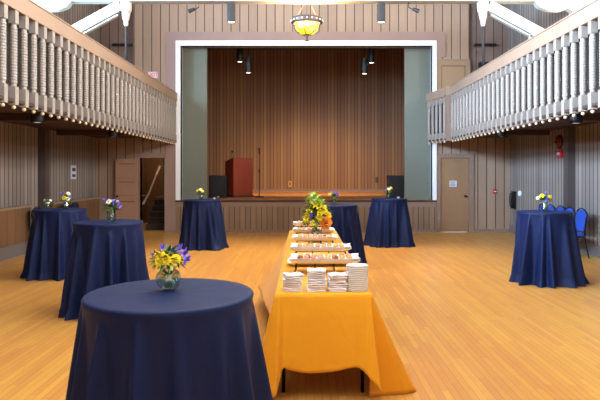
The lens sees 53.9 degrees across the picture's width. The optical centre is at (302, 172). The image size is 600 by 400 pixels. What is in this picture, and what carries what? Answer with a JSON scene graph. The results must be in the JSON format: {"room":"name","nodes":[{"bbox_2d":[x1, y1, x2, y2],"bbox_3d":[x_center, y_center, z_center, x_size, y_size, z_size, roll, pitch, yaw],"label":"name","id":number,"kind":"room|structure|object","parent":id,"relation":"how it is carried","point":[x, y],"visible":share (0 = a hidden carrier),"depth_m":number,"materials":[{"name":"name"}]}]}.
{"room":"event hall","nodes":[
{"label":"event hall","id":0,"kind":"room"},
{"bbox_2d":[0,4,97,222],"bbox_3d":[-5.850,-1.585,6.800,0.200,6.450,21.000,0,0,0],"label":"wall","id":1,"kind":"structure","parent":0,"point":[18,143],"depth_m":13.54,"materials":[{"name":"wood"}]},
{"bbox_2d":[38,128,49,208],"bbox_3d":[-5.670,0.330,12.910,0.160,2.620,0.220,0,0,0],"label":"trim","id":2,"kind":"structure","parent":1,"relation":"attached to","point":[43,133],"depth_m":12.80,"materials":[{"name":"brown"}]},
{"bbox_2d":[71,165,75,178],"bbox_3d":[-5.737,-0.020,14.750,0.022,0.340,0.320,0,0,0],"label":"notice","id":3,"kind":"object","parent":1,"relation":"attached to","point":[73,167],"visible":1,"depth_m":14.73,"materials":[{"name":"grey"}]},
{"bbox_2d":[0,0,177,144],"bbox_3d":[-4.610,-1.494,6.449,2.280,1.432,19.899,0,0,0],"label":"balcony","id":4,"kind":"object","parent":1,"relation":"attached to","point":[48,66],"visible":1,"depth_m":9.29,"materials":[{"name":"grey wood"}]},
{"bbox_2d":[30,110,43,122],"bbox_3d":[-4.120,-0.880,9.150,0.200,0.200,0.200,0,0,0],"label":"recessed light","id":5,"kind":"object","parent":4,"relation":"attached to","point":[36,117],"visible":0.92,"depth_m":9.07,"materials":[{"name":"black paint"}]},
{"bbox_2d":[108,128,117,136],"bbox_3d":[-4.120,-0.880,12.800,0.200,0.200,0.200,0,0,0],"label":"recessed light","id":6,"kind":"object","parent":4,"relation":"attached to","point":[113,133],"visible":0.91,"depth_m":12.71,"materials":[{"name":"black paint"}]},
{"bbox_2d":[32,0,588,63],"bbox_3d":[0.000,-2.946,12.000,11.500,1.588,0.240,0,0,0],"label":"roof truss","id":7,"kind":"object","parent":1,"relation":"attached to","point":[112,11],"visible":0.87,"depth_m":11.92,"materials":[{"name":"paint"}]},
{"bbox_2d":[227,2,234,23],"bbox_3d":[-1.460,-3.270,12.000,0.170,0.420,0.170,0,0,0],"label":"pendant spotlight","id":8,"kind":"object","parent":7,"relation":"hanging from","point":[230,6],"visible":1,"depth_m":11.93,"materials":[{"name":"black"}]},
{"bbox_2d":[290,3,322,40],"bbox_3d":[0.080,-3.077,12.000,0.676,0.793,0.675,0,0,0],"label":"chandelier","id":9,"kind":"object","parent":7,"relation":"hanging from","point":[305,28],"visible":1,"depth_m":11.82,"materials":[{"name":"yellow glass"}]},
{"bbox_2d":[377,2,384,23],"bbox_3d":[1.590,-3.270,12.000,0.170,0.420,0.170,0,0,0],"label":"pendant spotlight","id":10,"kind":"object","parent":7,"relation":"hanging from","point":[380,6],"visible":1,"depth_m":11.93,"materials":[{"name":"black"}]},
{"bbox_2d":[142,158,162,222],"bbox_3d":[-4.400,0.190,18.175,1.800,2.900,3.150,0,0,0],"label":"wall","id":11,"kind":"structure","parent":0,"point":[150,166],"depth_m":19.60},
{"bbox_2d":[0,222,599,399],"bbox_3d":[0.000,1.700,8.150,11.900,0.120,23.700,0,0,0],"label":"floor","id":12,"kind":"structure","parent":0,"point":[448,305],"depth_m":6.47,"materials":[{"name":"brown wood"}]},
{"bbox_2d":[0,205,31,260],"bbox_3d":[-5.652,1.153,7.050,0.188,0.975,10.140,0,0,0],"label":"radiator cover","id":13,"kind":"object","parent":12,"relation":"on","point":[15,222],"visible":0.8,"depth_m":11.43,"materials":[{"name":"brown wood"}]},
{"bbox_2d":[70,202,78,207],"bbox_3d":[-5.215,1.161,14.050,0.554,0.964,0.462,0,0,0],"label":"banquet chair","id":14,"kind":"object","parent":12,"relation":"on","point":[73,205],"visible":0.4,"depth_m":14.02,"materials":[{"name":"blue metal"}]},
{"bbox_2d":[50,197,100,219],"bbox_3d":[-5.652,1.153,14.700,0.188,0.975,3.040,0,0,0],"label":"radiator cover","id":15,"kind":"object","parent":12,"relation":"on","point":[92,204],"visible":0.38,"depth_m":15.39,"materials":[{"name":"brown wood"}]},
{"bbox_2d":[146,196,163,229],"bbox_3d":[-4.080,1.190,18.050,0.920,0.900,2.200,0,0,0],"label":"staircase","id":16,"kind":"structure","parent":12,"relation":"on","point":[156,219],"depth_m":17.45,"materials":[{"name":"brown"}]},
{"bbox_2d":[142,165,160,204],"bbox_3d":[-4.471,0.342,17.406,0.716,1.148,1.187,0,0,37],"label":"handrail","id":17,"kind":"object","parent":16,"relation":"attached to","point":[158,169],"visible":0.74,"depth_m":17.39,"materials":[{"name":"brown wood"}]},
{"bbox_2d":[175,192,436,231],"bbox_3d":[0.000,1.198,19.995,9.580,0.885,7.310,0,0,0],"label":"stage","id":18,"kind":"object","parent":12,"relation":"on","point":[275,211],"visible":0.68,"depth_m":16.36,"materials":[{"name":"brown wood"}]},
{"bbox_2d":[163,48,207,198],"bbox_3d":[-3.370,-1.745,16.880,1.260,5.000,0.100,0,0,0],"label":"wall","id":19,"kind":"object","parent":18,"relation":"on","point":[195,60],"visible":0.36,"depth_m":16.83,"materials":[{"name":"grey"}]},
{"bbox_2d":[209,175,227,197],"bbox_3d":[-2.592,0.415,18.090,0.540,0.680,0.420,0,0,0],"label":"loudspeaker","id":20,"kind":"object","parent":18,"relation":"on","point":[218,184],"visible":1,"depth_m":17.89,"materials":[{"name":"black paint"}]},
{"bbox_2d":[210,177,224,195],"bbox_3d":[-2.592,0.410,17.892,0.480,0.590,0.015,0,0,0],"label":"grille","id":21,"kind":"object","parent":20,"relation":"attached to","point":[217,184],"depth_m":17.89,"materials":[{"name":"fabric"}]},
{"bbox_2d":[225,157,253,196],"bbox_3d":[-2.043,0.135,18.754,0.720,1.240,0.670,0,0,-33],"label":"lectern","id":22,"kind":"object","parent":18,"relation":"on","point":[239,171],"visible":0.91,"depth_m":18.49,"materials":[{"name":"brown wood"}]},
{"bbox_2d":[255,148,263,196],"bbox_3d":[-1.370,-0.014,18.500,0.300,1.538,0.300,0,0,0],"label":"microphone stand","id":23,"kind":"object","parent":18,"relation":"on","point":[258,148],"visible":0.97,"depth_m":18.49,"materials":[{"name":"black metal"}]},
{"bbox_2d":[387,175,403,197],"bbox_3d":[2.790,0.415,17.690,0.500,0.680,0.420,0,0,0],"label":"loudspeaker","id":24,"kind":"object","parent":18,"relation":"on","point":[396,182],"visible":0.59,"depth_m":17.48,"materials":[{"name":"black paint"}]},
{"bbox_2d":[404,48,429,198],"bbox_3d":[3.500,-1.745,16.880,1.200,5.000,0.100,0,0,0],"label":"wall","id":25,"kind":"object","parent":18,"relation":"on","point":[416,60],"visible":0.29,"depth_m":16.83,"materials":[{"name":"grey"}]},
{"bbox_2d":[282,368,363,392],"bbox_3d":[0.150,1.263,6.670,0.690,0.754,4.740,0,0,0],"label":"buffet table","id":26,"kind":"object","parent":12,"relation":"on","point":[283,370],"visible":0.12,"depth_m":4.41,"materials":[{"name":"brown wood"}]},
{"bbox_2d":[258,231,415,396],"bbox_3d":[0.152,1.258,6.703,1.398,0.757,5.048,0,0,0],"label":"tablecloth","id":27,"kind":"object","parent":26,"relation":"on","point":[306,332],"visible":0.8,"depth_m":4.26,"materials":[{"name":"fabric"}]},
{"bbox_2d":[284,286,301,291],"bbox_3d":[-0.077,0.862,4.419,0.137,0.032,0.140,0,0,-2],"label":"folded napkin","id":28,"kind":"object","parent":27,"relation":"on","point":[286,289],"visible":0.7,"depth_m":4.36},
{"bbox_2d":[283,281,302,287],"bbox_3d":[-0.077,0.830,4.420,0.134,0.032,0.143,0,0,6],"label":"folded napkin","id":29,"kind":"object","parent":28,"relation":"on","point":[298,285],"visible":0.78,"depth_m":4.36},
{"bbox_2d":[282,276,300,282],"bbox_3d":[-0.085,0.798,4.415,0.137,0.032,0.137,0,0,-3],"label":"folded napkin","id":30,"kind":"object","parent":29,"relation":"on","point":[283,278],"visible":0.73,"depth_m":4.35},
{"bbox_2d":[282,272,303,278],"bbox_3d":[-0.072,0.766,4.415,0.137,0.032,0.140,0,0,-14],"label":"folded napkin","id":31,"kind":"object","parent":30,"relation":"on","point":[294,275],"visible":1,"depth_m":4.37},
{"bbox_2d":[299,191,332,242],"bbox_3d":[0.164,0.568,7.410,0.460,0.621,0.448,0,0,0],"label":"flower arrangement","id":32,"kind":"object","parent":27,"relation":"on","point":[316,209],"visible":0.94,"depth_m":7.31,"materials":[{"name":"yellow plant"}]},
{"bbox_2d":[301,199,327,214],"bbox_3d":[0.162,0.430,7.417,0.348,0.306,0.337,0,0,42],"label":"foliage","id":33,"kind":"object","parent":32,"relation":"attached to","point":[316,207],"depth_m":7.32,"materials":[{"name":"yellow plant"}]},
{"bbox_2d":[306,285,325,291],"bbox_3d":[0.094,0.862,4.417,0.134,0.032,0.143,0,0,-4],"label":"folded napkin","id":34,"kind":"object","parent":27,"relation":"on","point":[307,288],"visible":0.66,"depth_m":4.35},
{"bbox_2d":[307,281,326,287],"bbox_3d":[0.104,0.830,4.416,0.137,0.032,0.137,0,0,-1],"label":"folded napkin","id":35,"kind":"object","parent":34,"relation":"on","point":[310,285],"visible":0.78,"depth_m":4.35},
{"bbox_2d":[307,277,326,282],"bbox_3d":[0.105,0.798,4.425,0.137,0.032,0.140,0,0,-3],"label":"folded napkin","id":36,"kind":"object","parent":35,"relation":"on","point":[310,280],"visible":0.74,"depth_m":4.36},
{"bbox_2d":[307,274,325,278],"bbox_3d":[0.100,0.766,4.428,0.134,0.032,0.143,0,0,6],"label":"folded napkin","id":37,"kind":"object","parent":36,"relation":"on","point":[319,276],"visible":0.77,"depth_m":4.37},
{"bbox_2d":[307,268,325,273],"bbox_3d":[0.103,0.734,4.425,0.137,0.032,0.137,0,0,5],"label":"folded napkin","id":38,"kind":"object","parent":37,"relation":"on","point":[309,270],"visible":1,"depth_m":4.37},
{"bbox_2d":[295,263,345,271],"bbox_3d":[0.190,0.830,5.220,0.519,0.090,0.270,0,0,2],"label":"wire rack","id":39,"kind":"object","parent":27,"relation":"on","point":[296,264],"visible":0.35,"depth_m":5.10,"materials":[{"name":"black metal"}]},
{"bbox_2d":[289,253,360,263],"bbox_3d":[0.190,0.756,5.220,0.620,0.054,0.302,0,0,2],"label":"platter","id":40,"kind":"object","parent":39,"relation":"on","point":[293,258],"visible":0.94,"depth_m":5.09,"materials":[{"name":"white"}]},
{"bbox_2d":[295,251,345,253],"bbox_3d":[0.180,0.830,6.020,0.519,0.090,0.250,0,0,2],"label":"wire rack","id":41,"kind":"object","parent":27,"relation":"on","point":[295,251],"visible":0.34,"depth_m":5.91,"materials":[{"name":"black metal"}]},
{"bbox_2d":[290,243,351,250],"bbox_3d":[0.180,0.755,6.020,0.620,0.055,0.281,0,0,2],"label":"platter","id":42,"kind":"object","parent":41,"relation":"on","point":[294,247],"visible":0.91,"depth_m":5.90,"materials":[{"name":"white"}]},
{"bbox_2d":[327,285,346,291],"bbox_3d":[0.253,0.862,4.412,0.137,0.032,0.137,0,0,-3],"label":"folded napkin","id":43,"kind":"object","parent":27,"relation":"on","point":[334,289],"visible":0.77,"depth_m":4.35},
{"bbox_2d":[327,281,347,287],"bbox_3d":[0.256,0.830,4.423,0.137,0.032,0.140,0,0,-6],"label":"folded napkin","id":44,"kind":"object","parent":43,"relation":"on","point":[331,285],"visible":0.7,"depth_m":4.36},
{"bbox_2d":[327,276,345,282],"bbox_3d":[0.252,0.798,4.424,0.134,0.032,0.142,0,0,-1],"label":"folded napkin","id":45,"kind":"object","parent":44,"relation":"on","point":[329,280],"visible":0.7,"depth_m":4.36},
{"bbox_2d":[327,272,347,278],"bbox_3d":[0.259,0.766,4.420,0.137,0.032,0.137,0,0,-5],"label":"folded napkin","id":46,"kind":"object","parent":45,"relation":"on","point":[332,275],"visible":1,"depth_m":4.36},
{"bbox_2d":[347,289,367,291],"bbox_3d":[0.404,0.872,4.421,0.164,0.013,0.164,0,0,0],"label":"plate","id":47,"kind":"object","parent":27,"relation":"on","point":[347,289],"visible":0.41,"depth_m":4.35,"materials":[{"name":"white"}]},
{"bbox_2d":[346,287,367,289],"bbox_3d":[0.404,0.858,4.419,0.164,0.013,0.164,0,0,0],"label":"plate","id":48,"kind":"object","parent":47,"relation":"on","point":[346,287],"visible":0.56,"depth_m":4.36,"materials":[{"name":"white"}]},
{"bbox_2d":[347,285,367,287],"bbox_3d":[0.406,0.844,4.419,0.164,0.013,0.164,0,0,0],"label":"plate","id":49,"kind":"object","parent":48,"relation":"on","point":[347,285],"visible":0.52,"depth_m":4.36,"materials":[{"name":"white"}]},
{"bbox_2d":[348,283,367,285],"bbox_3d":[0.406,0.830,4.419,0.164,0.013,0.164,0,0,0],"label":"plate","id":50,"kind":"object","parent":49,"relation":"on","point":[367,283],"visible":0.54,"depth_m":4.36,"materials":[{"name":"white"}]},
{"bbox_2d":[346,281,367,283],"bbox_3d":[0.405,0.817,4.420,0.164,0.013,0.164,0,0,0],"label":"plate","id":51,"kind":"object","parent":50,"relation":"on","point":[346,281],"visible":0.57,"depth_m":4.37,"materials":[{"name":"white"}]},
{"bbox_2d":[346,279,367,282],"bbox_3d":[0.405,0.803,4.421,0.164,0.013,0.164,0,0,0],"label":"plate","id":52,"kind":"object","parent":51,"relation":"on","point":[346,279],"visible":0.5,"depth_m":4.36,"materials":[{"name":"white"}]},
{"bbox_2d":[347,277,367,280],"bbox_3d":[0.404,0.789,4.419,0.164,0.013,0.164,0,0,0],"label":"plate","id":53,"kind":"object","parent":52,"relation":"on","point":[367,277],"visible":0.41,"depth_m":4.35,"materials":[{"name":"white"}]},
{"bbox_2d":[347,276,367,278],"bbox_3d":[0.405,0.775,4.421,0.164,0.013,0.164,0,0,0],"label":"plate","id":54,"kind":"object","parent":53,"relation":"on","point":[347,276],"visible":0.53,"depth_m":4.35,"materials":[{"name":"white"}]},
{"bbox_2d":[348,274,367,276],"bbox_3d":[0.404,0.761,4.419,0.164,0.013,0.164,0,0,0],"label":"plate","id":55,"kind":"object","parent":54,"relation":"on","point":[348,274],"visible":0.57,"depth_m":4.35,"materials":[{"name":"white"}]},
{"bbox_2d":[346,272,367,274],"bbox_3d":[0.404,0.748,4.420,0.164,0.013,0.164,0,0,0],"label":"plate","id":56,"kind":"object","parent":55,"relation":"on","point":[346,272],"visible":0.6,"depth_m":4.36,"materials":[{"name":"white"}]},
{"bbox_2d":[346,270,367,272],"bbox_3d":[0.404,0.734,4.420,0.164,0.013,0.164,0,0,0],"label":"plate","id":57,"kind":"object","parent":56,"relation":"on","point":[346,270],"visible":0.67,"depth_m":4.36,"materials":[{"name":"white"}]},
{"bbox_2d":[346,268,367,270],"bbox_3d":[0.405,0.720,4.420,0.164,0.013,0.164,0,0,0],"label":"plate","id":58,"kind":"object","parent":57,"relation":"on","point":[346,268],"visible":0.58,"depth_m":4.37,"materials":[{"name":"white"}]},
{"bbox_2d":[346,266,367,269],"bbox_3d":[0.405,0.706,4.419,0.164,0.013,0.164,0,0,0],"label":"plate","id":59,"kind":"object","parent":58,"relation":"on","point":[346,266],"visible":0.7,"depth_m":4.37,"materials":[{"name":"white"}]},
{"bbox_2d":[346,263,367,267],"bbox_3d":[0.405,0.692,4.419,0.164,0.013,0.164,0,0,0],"label":"plate","id":60,"kind":"object","parent":59,"relation":"on","point":[355,265],"visible":1,"depth_m":4.41,"materials":[{"name":"white"}]},
{"bbox_3d":[0.130,0.820,8.600,0.457,0.110,0.270,0,0,0],"label":"wire rack","id":61,"kind":"object","parent":27,"relation":"on","visible":0},
{"bbox_2d":[293,221,319,225],"bbox_3d":[0.130,0.735,8.600,0.560,0.056,0.302,0,0,0],"label":"platter","id":62,"kind":"object","parent":61,"relation":"on","point":[295,223],"visible":0.4,"depth_m":8.47,"materials":[{"name":"white"}]},
{"bbox_3d":[0.140,0.830,6.950,0.437,0.090,0.250,0,0,0],"label":"wire rack","id":63,"kind":"object","parent":27,"relation":"on","visible":0},
{"bbox_2d":[292,234,337,240],"bbox_3d":[0.140,0.756,6.950,0.540,0.054,0.282,0,0,0],"label":"platter","id":64,"kind":"object","parent":63,"relation":"on","point":[334,236],"visible":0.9,"depth_m":6.82,"materials":[{"name":"white"}]},
{"bbox_3d":[0.140,0.830,7.850,0.457,0.090,0.250,0,0,0],"label":"wire rack","id":65,"kind":"object","parent":27,"relation":"on","visible":0},
{"bbox_2d":[292,227,334,232],"bbox_3d":[0.140,0.756,7.850,0.560,0.054,0.282,0,0,0],"label":"platter","id":66,"kind":"object","parent":65,"relation":"on","point":[295,229],"visible":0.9,"depth_m":7.73,"materials":[{"name":"white"}]},
{"bbox_2d":[565,206,575,217],"bbox_3d":[5.195,1.161,11.965,0.554,0.964,0.462,0,0,0],"label":"banquet chair","id":67,"kind":"object","parent":12,"relation":"on","point":[571,209],"visible":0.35,"depth_m":11.88,"materials":[{"name":"fabric"}]},
{"bbox_2d":[575,208,589,258],"bbox_3d":[5.215,1.161,11.500,0.554,0.964,0.462,0,0,0],"label":"banquet chair","id":68,"kind":"object","parent":12,"relation":"on","point":[581,218],"visible":0.58,"depth_m":11.39,"materials":[{"name":"fabric"}]},
{"bbox_3d":[-0.645,1.113,2.860,0.776,1.054,0.776,0,0,0],"label":"cocktail table","id":69,"kind":"object","parent":12,"relation":"on","visible":0},
{"bbox_2d":[65,278,272,399],"bbox_3d":[-0.625,1.108,2.874,1.155,1.057,1.201,0,0,0],"label":"tablecloth","id":70,"kind":"object","parent":69,"relation":"on","point":[199,339],"visible":0.98,"depth_m":2.54,"materials":[{"name":"blue fabric"}]},
{"bbox_2d":[149,243,190,290],"bbox_3d":[-0.668,0.466,2.933,0.212,0.228,0.208,0,0,0],"label":"flower vase","id":71,"kind":"object","parent":70,"relation":"on","point":[171,254],"visible":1,"depth_m":2.90,"materials":[{"name":"clear glass"}]},
{"bbox_2d":[151,246,186,270],"bbox_3d":[-0.660,0.425,2.939,0.162,0.129,0.181,0,0,21],"label":"flowers","id":72,"kind":"object","parent":71,"relation":"on","point":[171,254],"depth_m":2.89,"materials":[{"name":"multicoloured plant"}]},
{"bbox_3d":[-2.320,1.113,7.040,0.776,1.054,0.776,0,0,0],"label":"cocktail table","id":73,"kind":"object","parent":12,"relation":"on","visible":0},
{"bbox_2d":[58,219,149,320],"bbox_3d":[-2.345,1.108,7.015,1.066,1.057,1.132,0,0,0],"label":"tablecloth","id":74,"kind":"object","parent":73,"relation":"on","point":[102,253],"visible":0.78,"depth_m":6.69,"materials":[{"name":"blue fabric"}]},
{"bbox_2d":[102,197,121,221],"bbox_3d":[-2.277,0.427,7.007,0.258,0.305,0.242,0,0,-26],"label":"flower vase","id":75,"kind":"object","parent":74,"relation":"on","point":[110,203],"visible":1,"depth_m":6.97,"materials":[{"name":"clear glass"}]},
{"bbox_3d":[-3.880,1.113,9.450,0.776,1.054,0.776,0,0,0],"label":"cocktail table","id":76,"kind":"object","parent":12,"relation":"on","visible":0},
{"bbox_2d":[20,208,88,280],"bbox_3d":[-3.886,1.108,9.498,1.144,1.057,1.182,0,0,0],"label":"tablecloth","id":77,"kind":"object","parent":76,"relation":"on","point":[51,230],"visible":0.73,"depth_m":9.06,"materials":[{"name":"blue fabric"}]},
{"bbox_2d":[43,199,52,207],"bbox_3d":[-4.041,0.494,9.349,0.161,0.173,0.146,0,0,-41],"label":"flower vase","id":78,"kind":"object","parent":77,"relation":"on","point":[48,201],"visible":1,"depth_m":9.33,"materials":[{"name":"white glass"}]},
{"bbox_2d":[60,192,73,207],"bbox_3d":[-3.803,0.435,9.449,0.230,0.290,0.245,0,0,19],"label":"flower vase","id":79,"kind":"object","parent":77,"relation":"on","point":[65,197],"visible":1,"depth_m":9.43,"materials":[{"name":"clear glass"}]},
{"bbox_3d":[-2.210,1.113,12.900,0.776,1.054,0.776,0,0,0],"label":"cocktail table","id":80,"kind":"object","parent":12,"relation":"on","visible":0},
{"bbox_2d":[179,199,228,250],"bbox_3d":[-2.188,1.108,12.965,1.128,1.057,1.145,0,0,0],"label":"tablecloth","id":81,"kind":"object","parent":80,"relation":"on","point":[202,224],"visible":0.99,"depth_m":12.53,"materials":[{"name":"blue fabric"}]},
{"bbox_3d":[0.600,1.113,10.800,0.776,1.054,0.776,0,0,0],"label":"cocktail table","id":82,"kind":"object","parent":12,"relation":"on","visible":0},
{"bbox_2d":[311,204,366,262],"bbox_3d":[0.599,1.108,10.776,1.061,1.057,1.083,0,0,26],"label":"tablecloth","id":83,"kind":"object","parent":82,"relation":"on","point":[345,219],"visible":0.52,"depth_m":10.44,"materials":[{"name":"blue fabric"}]},
{"bbox_2d":[329,191,338,204],"bbox_3d":[0.574,0.448,10.795,0.230,0.264,0.223,0,0,0],"label":"flower vase","id":84,"kind":"object","parent":83,"relation":"on","point":[333,193],"visible":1,"depth_m":10.76,"materials":[{"name":"clear glass"}]},
{"bbox_3d":[1.960,1.113,13.400,0.776,1.054,0.776,0,0,0],"label":"cocktail table","id":85,"kind":"object","parent":12,"relation":"on","visible":0},
{"bbox_2d":[363,198,415,247],"bbox_3d":[1.924,1.108,13.426,1.159,1.057,1.090,0,0,0],"label":"tablecloth","id":86,"kind":"object","parent":85,"relation":"on","point":[388,223],"visible":0.98,"depth_m":13.04,"materials":[{"name":"blue fabric"}]},
{"bbox_2d":[384,186,393,198],"bbox_3d":[1.927,0.438,13.302,0.260,0.284,0.246,0,0,44],"label":"flower vase","id":87,"kind":"object","parent":86,"relation":"on","point":[388,190],"visible":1,"depth_m":13.28,"materials":[{"name":"clear glass"}]},
{"bbox_3d":[3.640,1.113,8.900,0.776,1.054,0.776,0,0,0],"label":"cocktail table","id":88,"kind":"object","parent":12,"relation":"on","visible":0},
{"bbox_2d":[509,210,589,288],"bbox_3d":[3.682,1.108,8.941,1.145,1.057,1.163,0,0,0],"label":"tablecloth","id":89,"kind":"object","parent":88,"relation":"on","point":[546,248],"visible":1,"depth_m":8.55,"materials":[{"name":"blue fabric"}]},
{"bbox_2d":[536,191,552,211],"bbox_3d":[3.620,0.427,8.850,0.250,0.306,0.237,0,0,-19],"label":"flower vase","id":90,"kind":"object","parent":89,"relation":"on","point":[545,198],"visible":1,"depth_m":8.82,"materials":[{"name":"clear glass"}]},
{"bbox_2d":[96,4,509,228],"bbox_3d":[0.000,-1.585,16.500,11.500,6.450,0.200,0,0,0],"label":"wall","id":91,"kind":"structure","parent":0,"point":[151,22],"depth_m":16.40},
{"bbox_2d":[115,159,138,219],"bbox_3d":[-4.854,0.620,16.256,0.620,2.020,0.121,0,0,-4],"label":"door","id":92,"kind":"structure","parent":91,"relation":"in","point":[126,170],"depth_m":16.28,"materials":[{"name":"brown wood"}]},
{"bbox_2d":[138,153,165,231],"bbox_3d":[-4.190,0.540,16.477,0.800,2.200,0.245,0,0,0],"label":"trim","id":93,"kind":"structure","parent":91,"relation":"attached to","point":[140,155],"depth_m":16.37,"materials":[{"name":"brown wood"}]},
{"bbox_2d":[147,72,157,77],"bbox_3d":[-4.166,-2.720,16.371,0.296,0.170,0.054,0,0,0],"label":"exit sign","id":94,"kind":"object","parent":91,"relation":"attached to","point":[152,74],"visible":0.8,"depth_m":16.35,"materials":[{"name":"pink"}]},
{"bbox_2d":[166,32,444,231],"bbox_3d":[0.070,-1.140,16.381,7.760,5.560,0.033,0,0,0],"label":"trim","id":95,"kind":"structure","parent":91,"relation":"attached to","point":[171,37],"depth_m":16.36,"materials":[{"name":"brown wood"}]},
{"bbox_2d":[176,40,436,199],"bbox_3d":[0.085,-1.458,16.495,7.230,4.423,0.310,0,0,0],"label":"trim","id":96,"kind":"structure","parent":91,"relation":"attached to","point":[433,155],"depth_m":16.34,"materials":[{"name":"white paint"}]},
{"bbox_2d":[437,59,469,89],"bbox_3d":[4.170,-2.140,16.372,0.940,2.040,0.045,0,0,0],"label":"door","id":97,"kind":"structure","parent":91,"relation":"in","point":[449,71],"depth_m":16.36,"materials":[{"name":"brown wood"}]},
{"bbox_2d":[436,154,473,231],"bbox_3d":[4.225,0.550,16.409,1.030,2.180,0.183,0,0,0],"label":"door","id":98,"kind":"structure","parent":91,"relation":"in","point":[454,205],"depth_m":16.39,"materials":[{"name":"brown wood"}]},
{"bbox_2d":[450,181,456,186],"bbox_3d":[4.170,0.300,16.383,0.200,0.170,0.014,0,0,0],"label":"door sign","id":99,"kind":"object","parent":98,"relation":"attached to","point":[452,183],"visible":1,"depth_m":16.38,"materials":[{"name":"white"}]},
{"bbox_2d":[474,229,508,231],"bbox_3d":[0.000,1.595,16.385,11.440,0.090,0.030,0,0,0],"label":"baseboard","id":100,"kind":"structure","parent":91,"relation":"attached to","point":[475,230],"depth_m":16.37,"materials":[{"name":"brown wood"}]},
{"bbox_2d":[98,4,507,72],"bbox_3d":[0.000,-2.960,16.660,11.500,3.700,0.200,0,0,0],"label":"wall","id":101,"kind":"structure","parent":0,"point":[113,31],"depth_m":16.56,"materials":[{"name":"wood"}]},
{"bbox_2d":[112,43,132,63],"bbox_3d":[-5.030,-3.160,16.455,0.580,0.900,0.200,0,0,0],"label":"wall speaker","id":102,"kind":"object","parent":101,"relation":"attached to","point":[113,44],"visible":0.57,"depth_m":16.44,"materials":[{"name":"black paint"}]},
{"bbox_2d":[474,43,495,45],"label":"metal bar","id":103,"kind":"object","parent":101,"relation":"attached to","point":[476,44],"depth_m":16.44,"materials":[{"name":"black paint"}]},
{"bbox_2d":[208,50,403,188],"bbox_3d":[0.000,-2.103,23.775,9.800,5.715,0.150,0,0,0],"label":"wall","id":104,"kind":"structure","parent":0,"point":[315,121],"depth_m":23.70,"materials":[{"name":"wood"}]},
{"bbox_2d":[208,189,385,191],"bbox_3d":[0.000,0.705,23.680,9.600,0.100,0.040,0,0,0],"label":"baseboard","id":105,"kind":"structure","parent":104,"relation":"attached to","point":[254,190],"depth_m":23.66,"materials":[{"name":"brown wood"}]},
{"bbox_2d":[208,48,403,49],"bbox_3d":[0.000,-5.010,20.255,9.900,0.100,7.190,0,0,0],"label":"ceiling","id":106,"kind":"structure","parent":0,"point":[208,48],"depth_m":23.50,"materials":[{"name":"brown wood"}]},
{"bbox_2d":[237,48,242,62],"bbox_3d":[-1.943,-4.192,18.200,0.190,1.536,0.190,0,0,0],"label":"pendant spotlight","id":107,"kind":"object","parent":106,"relation":"hanging from","point":[239,50],"visible":0.78,"depth_m":18.12,"materials":[{"name":"black paint"}]},
{"bbox_2d":[245,48,251,73],"bbox_3d":[-1.681,-4.022,18.200,0.190,1.875,0.190,0,0,0],"label":"pendant spotlight","id":108,"kind":"object","parent":106,"relation":"hanging from","point":[248,60],"visible":0.95,"depth_m":18.12,"materials":[{"name":"black paint"}]},
{"bbox_2d":[361,48,367,74],"bbox_3d":[1.897,-4.007,18.200,0.190,1.906,0.190,0,0,0],"label":"pendant spotlight","id":109,"kind":"object","parent":106,"relation":"hanging from","point":[364,61],"visible":0.94,"depth_m":18.12,"materials":[{"name":"black paint"}]},
{"bbox_2d":[368,48,374,63],"bbox_3d":[2.113,-4.177,18.200,0.190,1.567,0.190,0,0,0],"label":"pendant spotlight","id":110,"kind":"object","parent":106,"relation":"hanging from","point":[371,51],"visible":0.94,"depth_m":18.12,"materials":[{"name":"black paint"}]},
{"bbox_2d":[508,4,599,245],"bbox_3d":[5.850,-1.585,6.800,0.200,6.450,21.000,0,0,0],"label":"wall","id":111,"kind":"structure","parent":0,"point":[536,169],"depth_m":13.82,"materials":[{"name":"wood"}]},
{"bbox_2d":[509,191,515,208],"bbox_3d":[5.671,0.724,16.000,0.158,0.491,0.200,0,0,0],"label":"wall telephone","id":112,"kind":"object","parent":111,"relation":"attached to","point":[512,196],"visible":1,"depth_m":15.96,"materials":[{"name":"black paint"}]},
{"bbox_2d":[426,0,599,144],"bbox_3d":[4.580,-1.494,6.449,2.339,1.432,19.899,0,0,0],"label":"balcony","id":113,"kind":"object","parent":111,"relation":"attached to","point":[534,87],"visible":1,"depth_m":9.92,"materials":[{"name":"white wood"}]},
{"bbox_2d":[496,129,505,136],"bbox_3d":[4.300,-0.880,12.800,0.200,0.200,0.200,0,0,0],"label":"recessed light","id":114,"kind":"object","parent":113,"relation":"attached to","point":[500,134],"visible":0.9,"depth_m":12.71,"materials":[{"name":"black paint"}]},
{"bbox_2d":[569,113,582,123],"bbox_3d":[4.300,-0.880,9.300,0.200,0.200,0.200,0,0,0],"label":"recessed light","id":115,"kind":"object","parent":113,"relation":"attached to","point":[578,119],"visible":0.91,"depth_m":9.21,"materials":[{"name":"black paint"}]},
{"bbox_2d":[509,224,599,257],"bbox_3d":[5.735,1.530,6.425,0.030,0.220,19.850,0,0,0],"label":"baseboard","id":116,"kind":"structure","parent":111,"relation":"attached to","point":[593,250],"depth_m":11.86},
{"bbox_2d":[554,135,562,148],"bbox_3d":[5.695,-0.690,13.200,0.110,0.320,0.320,0,0,0],"label":"bell","id":117,"kind":"object","parent":111,"relation":"attached to","point":[558,142],"visible":1,"depth_m":13.11,"materials":[{"name":"red metal"}]},
{"bbox_2d":[557,149,562,157],"bbox_3d":[5.700,-0.430,13.100,0.100,0.180,0.240,0,0,0],"label":"fire alarm strobe","id":118,"kind":"object","parent":111,"relation":"attached to","point":[559,152],"visible":0.82,"depth_m":13.02,"materials":[{"name":"red plastic"}]},
{"bbox_2d":[563,127,574,209],"bbox_3d":[5.670,0.330,12.560,0.160,2.620,0.220,0,0,0],"label":"column","id":119,"kind":"structure","parent":111,"relation":"attached to","point":[568,132],"depth_m":12.45,"materials":[{"name":"grey"}]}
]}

